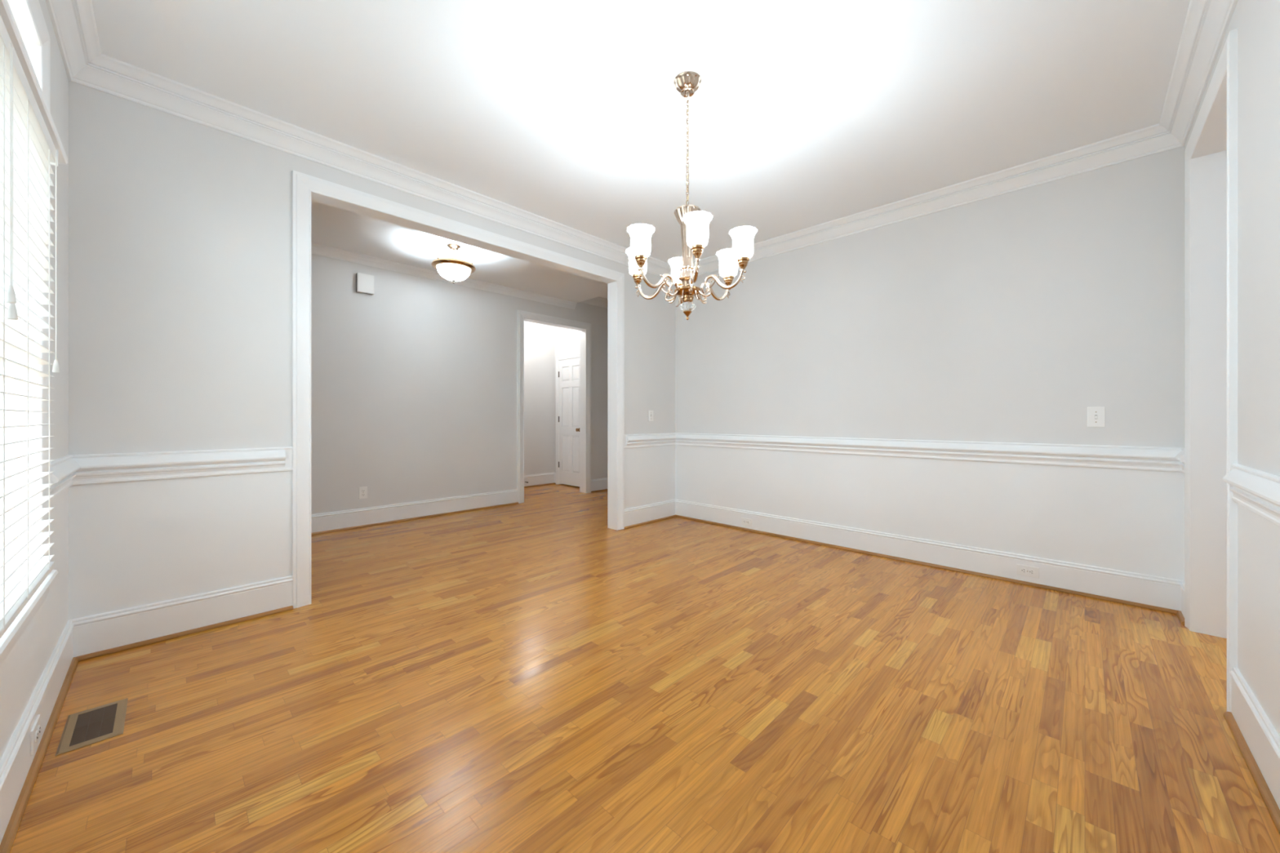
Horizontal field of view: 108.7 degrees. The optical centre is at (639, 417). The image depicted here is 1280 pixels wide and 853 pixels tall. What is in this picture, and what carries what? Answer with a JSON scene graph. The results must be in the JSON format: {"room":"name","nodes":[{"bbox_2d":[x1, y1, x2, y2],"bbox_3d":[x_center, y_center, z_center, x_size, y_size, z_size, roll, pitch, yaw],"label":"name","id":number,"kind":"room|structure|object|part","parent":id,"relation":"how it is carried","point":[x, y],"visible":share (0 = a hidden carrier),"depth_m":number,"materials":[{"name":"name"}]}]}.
{"room":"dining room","nodes":[
{"label":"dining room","id":0,"kind":"room"},
{"bbox_2d":[0,0,68,760],"bbox_3d":[-1.238,-0.320,0.675,3.744,2.800,0.150,0,0,44],"label":"wall","id":1,"kind":"structure","parent":0,"point":[23,669],"depth_m":1.74,"materials":[{"name":"grey paint"}]},
{"bbox_2d":[0,0,67,668],"bbox_3d":[-1.414,-0.348,0.884,1.990,1.970,0.205,0,0,44],"label":"window","id":2,"kind":"structure","parent":1,"relation":"in","point":[40,84],"depth_m":1.48,"materials":[{"name":"white paint"}]},
{"bbox_3d":[-1.420,0.546,0.877,1.950,0.022,0.186,0,0,44],"label":"sill","id":3,"kind":"part","parent":2,"relation":"part of","materials":[{"name":"white paint"}]},
{"bbox_2d":[0,14,60,639],"bbox_3d":[-1.357,-0.198,0.931,1.673,1.386,0.077,0,0,44],"label":"window blind","id":4,"kind":"object","parent":2,"relation":"attached to","point":[28,151],"visible":1,"depth_m":1.24,"materials":[{"name":"white plastic"}]},
{"bbox_3d":[-1.428,-0.555,1.041,0.016,0.590,0.016,0,0,44],"label":"pull cord","id":5,"kind":"part","parent":4,"relation":"part of","materials":[{"name":"white plastic"}]},
{"bbox_3d":[-1.438,-0.537,1.052,0.016,0.625,0.016,0,0,44],"label":"pull cord","id":6,"kind":"part","parent":4,"relation":"part of","materials":[{"name":"white plastic"}]},
{"bbox_3d":[-1.362,0.486,0.926,1.665,0.018,0.051,0,0,44],"label":"rail","id":7,"kind":"part","parent":4,"relation":"part of","materials":[{"name":"white plastic"}]},
{"bbox_3d":[-1.869,-0.497,1.469,0.016,0.705,0.016,0,0,44],"label":"pull cord","id":8,"kind":"part","parent":4,"relation":"part of","materials":[{"name":"white plastic"}]},
{"bbox_2d":[30,714,40,755],"bbox_3d":[-1.888,0.990,1.436,0.117,0.072,0.010,0,0,44],"label":"wall outlet","id":9,"kind":"object","parent":1,"relation":"attached to","point":[35,733],"visible":1,"depth_m":1.42,"materials":[{"name":"white plastic"}]},
{"bbox_2d":[35,730,38,742],"bbox_3d":[-1.872,0.990,1.424,0.033,0.033,0.003,0,0,44],"label":"receptacle","id":10,"kind":"object","parent":9,"relation":"attached to","point":[36,731],"depth_m":1.42,"materials":[{"name":"grey plastic"}]},
{"bbox_2d":[37,724,40,736],"bbox_3d":[-1.900,0.990,1.451,0.033,0.033,0.003,0,0,44],"label":"receptacle","id":11,"kind":"object","parent":9,"relation":"attached to","point":[38,726],"depth_m":1.45,"materials":[{"name":"grey plastic"}]},
{"bbox_2d":[0,620,78,852],"bbox_3d":[-1.218,0.988,0.782,3.624,0.184,0.031,0,0,44],"label":"baseboard","id":12,"kind":"structure","parent":1,"relation":"attached to","point":[19,770],"depth_m":1.39,"materials":[{"name":"white paint"}]},
{"bbox_2d":[50,454,80,500],"bbox_3d":[-2.290,0.232,1.825,0.633,0.134,0.037,0,0,44],"label":"trim","id":13,"kind":"structure","parent":1,"relation":"attached to","point":[64,468],"depth_m":1.78,"materials":[{"name":"white paint"}]},
{"bbox_2d":[45,0,101,79],"bbox_3d":[-1.194,-1.554,0.807,3.624,0.121,0.100,0,0,44],"label":"trim","id":14,"kind":"structure","parent":1,"relation":"attached to","point":[73,22],"depth_m":1.85,"materials":[{"name":"white paint"}]},
{"bbox_2d":[68,80,675,620],"bbox_3d":[-0.621,-0.395,4.084,0.115,2.950,8.000,0,0,44],"label":"wall","id":15,"kind":"structure","parent":0,"point":[180,229],"depth_m":2.32,"materials":[{"name":"grey paint"}]},
{"bbox_2d":[69,575,293,661],"bbox_3d":[-2.241,0.988,2.308,0.031,0.184,0.799,0,0,44],"label":"baseboard","id":16,"kind":"structure","parent":15,"relation":"attached to","point":[116,631],"depth_m":2.26,"materials":[{"name":"white paint"}]},
{"bbox_3d":[-2.231,1.071,2.308,0.017,0.018,0.785,0,0,44],"label":"shoe moulding","id":17,"kind":"part","parent":16,"relation":"part of","materials":[{"name":"brown wood"}]},
{"bbox_2d":[71,446,293,484],"bbox_3d":[-2.239,0.232,2.306,0.037,0.134,0.799,0,0,44],"label":"trim","id":18,"kind":"structure","parent":15,"relation":"attached to","point":[95,468],"depth_m":2.26,"materials":[{"name":"white paint"}]},
{"bbox_2d":[68,53,676,281],"bbox_3d":[-1.035,-1.554,3.503,0.100,0.121,4.194,0,0,44],"label":"trim","id":19,"kind":"structure","parent":15,"relation":"attached to","point":[105,73],"depth_m":2.65,"materials":[{"name":"white paint"}]},
{"bbox_2d":[292,169,624,608],"bbox_3d":[-1.062,-0.160,3.531,0.021,2.480,2.599,0,0,44],"label":"trim","id":20,"kind":"structure","parent":15,"relation":"attached to","point":[304,184],"depth_m":2.65,"materials":[{"name":"white paint"}]},
{"bbox_2d":[311,200,608,528],"bbox_3d":[-1.160,-0.160,3.626,0.021,2.480,2.599,0,0,44],"label":"trim","id":21,"kind":"structure","parent":15,"relation":"attached to","point":[312,200],"depth_m":4.50,"materials":[{"name":"white paint"}]},
{"bbox_2d":[624,499,675,528],"bbox_3d":[0.123,0.988,4.747,0.031,0.184,0.796,0,0,44],"label":"baseboard","id":22,"kind":"structure","parent":15,"relation":"attached to","point":[645,514],"depth_m":4.72,"materials":[{"name":"white paint"}]},
{"bbox_3d":[0.123,1.071,4.737,0.017,0.018,0.782,0,0,44],"label":"shoe moulding","id":23,"kind":"part","parent":22,"relation":"part of","materials":[{"name":"brown wood"}]},
{"bbox_2d":[624,432,675,448],"bbox_3d":[0.125,0.232,4.745,0.037,0.134,0.796,0,0,44],"label":"trim","id":24,"kind":"structure","parent":15,"relation":"attached to","point":[631,441],"depth_m":4.71,"materials":[{"name":"white paint"}]},
{"bbox_2d":[648,410,653,421],"bbox_3d":[0.118,-0.020,4.752,0.017,0.112,0.068,0,0,44],"label":"light switch","id":25,"kind":"object","parent":15,"relation":"attached to","point":[651,412],"visible":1,"depth_m":4.75,"materials":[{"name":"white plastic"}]},
{"bbox_2d":[311,253,607,514],"bbox_3d":[-1.990,-0.420,5.411,0.120,3.000,8.000,0,0,44],"label":"wall","id":26,"kind":"structure","parent":0,"point":[415,379],"depth_m":4.92,"materials":[{"name":"grey paint"}]},
{"bbox_2d":[359,486,367,498],"bbox_3d":[-2.740,0.743,4.544,0.010,0.117,0.072,0,0,44],"label":"wall outlet","id":27,"kind":"object","parent":26,"relation":"attached to","point":[362,491],"visible":1,"depth_m":4.54,"materials":[{"name":"white plastic"}]},
{"bbox_2d":[355,272,373,294],"bbox_3d":[-2.716,-1.325,4.538,0.052,0.184,0.146,0,0,44],"label":"door chime","id":28,"kind":"object","parent":26,"relation":"attached to","point":[364,282],"visible":1,"depth_m":4.52,"materials":[{"name":"white plastic"}]},
{"bbox_2d":[311,488,518,534],"bbox_3d":[-3.058,0.988,4.201,0.031,0.184,4.376,0,0,44],"label":"baseboard","id":29,"kind":"structure","parent":26,"relation":"attached to","point":[326,522],"depth_m":4.83,"materials":[{"name":"white paint"}]},
{"bbox_2d":[311,243,577,309],"bbox_3d":[-2.735,-1.558,4.517,0.055,0.083,5.280,0,0,44],"label":"trim","id":30,"kind":"structure","parent":26,"relation":"attached to","point":[317,249],"depth_m":4.93,"materials":[{"name":"white paint"}]},
{"bbox_2d":[525,320,580,492],"bbox_3d":[-1.225,-0.139,6.301,0.021,2.437,1.191,0,0,44],"label":"trim","id":31,"kind":"structure","parent":26,"relation":"attached to","point":[526,321],"depth_m":6.66,"materials":[{"name":"white paint"}]},
{"bbox_2d":[517,310,591,503],"bbox_3d":[-1.124,-0.139,6.203,0.021,2.437,1.191,0,0,44],"label":"trim","id":32,"kind":"structure","parent":26,"relation":"attached to","point":[522,314],"depth_m":5.84,"materials":[{"name":"white paint"}]},
{"bbox_2d":[581,297,607,308],"bbox_3d":[-0.081,-1.694,7.237,0.080,0.112,2.320,0,0,44],"label":"trim","id":33,"kind":"structure","parent":26,"relation":"attached to","point":[597,301],"depth_m":6.69,"materials":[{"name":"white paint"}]},
{"bbox_2d":[591,477,607,492],"bbox_3d":[0.001,0.988,7.357,0.031,0.184,2.033,0,0,44],"label":"baseboard","id":34,"kind":"structure","parent":26,"relation":"attached to","point":[599,484],"depth_m":6.73,"materials":[{"name":"white paint"}]},
{"bbox_3d":[0.006,1.071,7.352,0.017,0.018,2.033,0,0,44],"label":"shoe moulding","id":35,"kind":"part","parent":34,"relation":"part of","materials":[{"name":"brown wood"}]},
{"bbox_2d":[524,320,554,475],"bbox_3d":[-2.251,-0.370,6.722,0.120,2.900,2.720,0,0,44],"label":"wall","id":36,"kind":"structure","parent":0,"point":[539,339],"depth_m":7.30,"materials":[{"name":"grey paint"}]},
{"bbox_2d":[524,472,554,487],"bbox_3d":[-2.197,0.988,6.670,0.031,0.184,2.320,0,0,44],"label":"baseboard","id":37,"kind":"structure","parent":36,"relation":"attached to","point":[535,480],"depth_m":7.29,"materials":[{"name":"white paint"}]},
{"bbox_3d":[-2.197,1.071,6.660,0.017,0.018,2.306,0,0,44],"label":"shoe moulding","id":38,"kind":"part","parent":37,"relation":"part of","materials":[{"name":"brown wood"}]},
{"bbox_2d":[554,326,579,484],"bbox_3d":[-1.043,-0.370,7.250,1.080,2.900,0.120,0,0,44],"label":"wall","id":39,"kind":"structure","parent":0,"point":[566,341],"depth_m":7.37,"materials":[{"name":"grey paint"}]},
{"bbox_2d":[555,352,579,484],"bbox_3d":[-1.094,0.041,7.201,0.755,2.078,0.021,0,0,44],"label":"trim","id":40,"kind":"structure","parent":39,"relation":"attached to","point":[577,354],"depth_m":7.43,"materials":[{"name":"white paint"}]},
{"bbox_2d":[558,357,579,486],"bbox_3d":[-1.103,0.067,7.199,0.625,1.990,0.098,0,0,44],"label":"door","id":41,"kind":"structure","parent":39,"relation":"in","point":[569,369],"depth_m":7.23,"materials":[{"name":"white paint"}]},
{"bbox_2d":[91,0,1190,302],"bbox_3d":[0.038,-1.775,3.445,5.768,0.350,8.000,0,0,44],"label":"ceiling","id":42,"kind":"structure","parent":0,"point":[803,113],"depth_m":2.28,"materials":[{"name":"white paint"}]},
{"bbox_2d":[431,243,475,283],"bbox_3d":[-1.733,-1.425,4.273,0.384,0.351,0.384,0,0,44],"label":"light","id":43,"kind":"object","parent":42,"relation":"attached to","point":[449,273],"visible":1,"depth_m":4.19,"materials":[{"name":"white glass"}]},
{"bbox_3d":[-1.780,-1.499,4.193,0.022,0.162,0.167,0,0,27],"label":"arm","id":44,"kind":"part","parent":43,"relation":"part of","materials":[{"name":"beige metal"}]},
{"bbox_3d":[-1.733,-1.335,4.273,0.298,0.118,0.298,0,0,44],"label":"lamp shade","id":45,"kind":"part","parent":43,"relation":"part of","materials":[{"name":"white glass"}]},
{"bbox_3d":[-1.639,-1.499,4.272,0.167,0.162,0.022,0,0,-3],"label":"arm","id":46,"kind":"part","parent":43,"relation":"part of","materials":[{"name":"beige metal"}]},
{"bbox_2d":[631,71,754,319],"bbox_3d":[0.228,-1.042,2.202,0.590,1.147,0.662,0,0,-3],"label":"chandelier","id":47,"kind":"object","parent":42,"relation":"hanging from","point":[686,83],"visible":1,"depth_m":2.17,"materials":[{"name":"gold metal"}]},
{"bbox_3d":[-0.011,-0.759,2.324,0.038,0.066,0.038,0,0,44],"label":"bulb","id":48,"kind":"part","parent":47,"relation":"part of","materials":[{"name":"white glass"}]},
{"bbox_3d":[0.004,-0.759,2.056,0.038,0.066,0.038,0,0,44],"label":"bulb","id":49,"kind":"part","parent":47,"relation":"part of","materials":[{"name":"white glass"}]},
{"bbox_3d":[0.080,-0.626,2.277,0.235,0.115,0.016,0,0,27],"label":"arm","id":50,"kind":"part","parent":47,"relation":"part of","materials":[{"name":"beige metal"}]},
{"bbox_3d":[0.089,-0.626,2.112,0.235,0.115,0.016,0,0,-33],"label":"arm","id":51,"kind":"part","parent":47,"relation":"part of","materials":[{"name":"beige metal"}]},
{"bbox_3d":[0.214,-0.759,2.470,0.038,0.066,0.038,0,0,44],"label":"bulb","id":52,"kind":"part","parent":47,"relation":"part of","materials":[{"name":"white glass"}]},
{"bbox_3d":[0.228,-1.281,2.202,0.013,0.529,0.013,0,0,-1],"label":"chain","id":53,"kind":"part","parent":47,"relation":"part of","materials":[{"name":"beige metal"}]},
{"bbox_3d":[0.228,-1.281,2.202,0.013,0.515,0.012,0,0,44],"label":"power cord","id":54,"kind":"part","parent":47,"relation":"part of","materials":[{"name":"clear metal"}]},
{"bbox_3d":[0.237,-0.626,2.037,0.016,0.115,0.235,0,0,-3],"label":"arm","id":55,"kind":"part","parent":47,"relation":"part of","materials":[{"name":"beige metal"}]},
{"bbox_3d":[0.242,-0.759,1.935,0.038,0.066,0.038,0,0,44],"label":"bulb","id":56,"kind":"part","parent":47,"relation":"part of","materials":[{"name":"white glass"}]},
{"bbox_3d":[0.367,-0.626,2.293,0.235,0.115,0.016,0,0,-33],"label":"arm","id":57,"kind":"part","parent":47,"relation":"part of","materials":[{"name":"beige metal"}]},
{"bbox_3d":[0.376,-0.626,2.127,0.235,0.115,0.016,0,0,27],"label":"arm","id":58,"kind":"part","parent":47,"relation":"part of","materials":[{"name":"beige metal"}]},
{"bbox_3d":[0.453,-0.759,2.349,0.038,0.066,0.038,0,0,44],"label":"bulb","id":59,"kind":"part","parent":47,"relation":"part of","materials":[{"name":"white glass"}]},
{"bbox_3d":[0.467,-0.759,2.081,0.038,0.066,0.038,0,0,44],"label":"bulb","id":60,"kind":"part","parent":47,"relation":"part of","materials":[{"name":"white glass"}]},
{"bbox_2d":[9,484,1279,852],"bbox_3d":[0.311,1.140,2.763,9.800,0.120,8.800,0,0,44],"label":"floor","id":61,"kind":"structure","parent":0,"point":[535,675],"depth_m":1.70,"materials":[{"name":"brown wood"}]},
{"bbox_2d":[55,697,128,755],"bbox_3d":[-1.917,1.077,1.614,0.283,0.005,0.144,0,0,44],"label":"floor vent","id":62,"kind":"object","parent":61,"relation":"in","point":[95,725],"visible":1,"depth_m":1.60,"materials":[{"name":"beige metal"}]},
{"bbox_2d":[675,146,1184,580],"bbox_3d":[1.775,-0.320,3.784,3.744,2.800,0.120,0,0,44],"label":"wall","id":63,"kind":"structure","parent":0,"point":[1006,317],"depth_m":3.20,"materials":[{"name":"grey paint"}]},
{"bbox_2d":[741,517,751,526],"bbox_3d":[1.023,1.000,4.403,0.112,0.066,0.010,0,0,44],"label":"wall outlet","id":64,"kind":"object","parent":63,"relation":"attached to","point":[747,522],"visible":1,"depth_m":4.40,"materials":[{"name":"white plastic"}]},
{"bbox_2d":[675,123,1182,281],"bbox_3d":[1.655,-1.554,3.746,3.624,0.121,0.100,0,0,44],"label":"trim","id":65,"kind":"structure","parent":63,"relation":"attached to","point":[1154,139],"depth_m":3.14,"materials":[{"name":"white paint"}]},
{"bbox_2d":[675,432,1183,471],"bbox_3d":[1.677,0.232,3.769,3.624,0.134,0.037,0,0,44],"label":"trim","id":66,"kind":"structure","parent":63,"relation":"attached to","point":[1124,457],"depth_m":3.18,"materials":[{"name":"white paint"}]},
{"bbox_2d":[675,499,1184,613],"bbox_3d":[1.679,0.988,3.771,3.624,0.184,0.031,0,0,44],"label":"baseboard","id":67,"kind":"structure","parent":63,"relation":"attached to","point":[1136,589],"depth_m":3.20,"materials":[{"name":"white paint"}]},
{"bbox_2d":[1016,564,1039,578],"bbox_3d":[2.505,0.992,2.966,0.112,0.068,0.010,0,0,44],"label":"wall outlet","id":68,"kind":"object","parent":63,"relation":"attached to","point":[1022,570],"visible":1,"depth_m":2.96,"materials":[{"name":"white plastic"}]},
{"bbox_2d":[1020,568,1026,573],"bbox_3d":[2.489,0.992,2.978,0.033,0.033,0.003,0,0,44],"label":"receptacle","id":69,"kind":"object","parent":68,"relation":"attached to","point":[1022,570],"depth_m":2.98,"materials":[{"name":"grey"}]},
{"bbox_2d":[1028,568,1035,574],"bbox_3d":[2.517,0.992,2.951,0.033,0.033,0.003,0,0,44],"label":"receptacle","id":70,"kind":"object","parent":68,"relation":"attached to","point":[1031,571],"depth_m":2.95,"materials":[{"name":"grey plastic"}]},
{"bbox_2d":[1087,407,1105,426],"bbox_3d":[2.737,-0.004,2.755,0.076,0.120,0.017,0,0,44],"label":"light switch","id":71,"kind":"object","parent":63,"relation":"attached to","point":[1095,415],"visible":1,"depth_m":2.75,"materials":[{"name":"white plastic"}]},
{"bbox_2d":[1184,0,1279,736],"bbox_3d":[1.910,-0.320,1.316,0.125,2.800,5.452,0,0,44],"label":"wall","id":72,"kind":"structure","parent":0,"point":[1257,22],"depth_m":1.56,"materials":[{"name":"grey paint"}]},
{"bbox_2d":[1175,448,1184,473],"bbox_3d":[2.909,0.232,2.463,0.037,0.134,0.197,0,0,44],"label":"trim","id":73,"kind":"structure","parent":72,"relation":"attached to","point":[1180,455],"depth_m":2.46,"materials":[{"name":"white paint"}]},
{"bbox_2d":[1176,581,1184,624],"bbox_3d":[2.911,0.988,2.461,0.031,0.184,0.197,0,0,44],"label":"baseboard","id":74,"kind":"structure","parent":72,"relation":"attached to","point":[1180,615],"depth_m":2.46,"materials":[{"name":"white paint"}]},
{"bbox_3d":[2.901,1.071,2.461,0.017,0.018,0.183,0,0,44],"label":"shoe moulding","id":75,"kind":"part","parent":74,"relation":"part of","materials":[{"name":"brown wood"}]},
{"bbox_2d":[1159,0,1237,146],"bbox_3d":[1.496,-1.554,1.050,0.100,0.121,4.194,0,0,44],"label":"trim","id":76,"kind":"structure","parent":72,"relation":"attached to","point":[1206,23],"depth_m":2.00,"materials":[{"name":"white paint"}]},
{"bbox_2d":[1184,28,1237,711],"bbox_3d":[2.490,-0.158,2.020,0.021,2.476,1.023,0,0,44],"label":"trim","id":77,"kind":"structure","parent":72,"relation":"attached to","point":[1226,68],"depth_m":1.66,"materials":[{"name":"white paint"}]},
{"bbox_2d":[1222,463,1279,526],"bbox_3d":[1.094,0.232,0.590,0.037,0.134,2.974,0,0,44],"label":"trim","id":78,"kind":"structure","parent":72,"relation":"attached to","point":[1257,491],"depth_m":1.39,"materials":[{"name":"white paint"}]},
{"bbox_2d":[1223,666,1279,834],"bbox_3d":[1.096,0.988,0.588,0.031,0.184,2.974,0,0,44],"label":"baseboard","id":79,"kind":"structure","parent":72,"relation":"attached to","point":[1258,741],"depth_m":1.40,"materials":[{"name":"white paint"}]}
]}

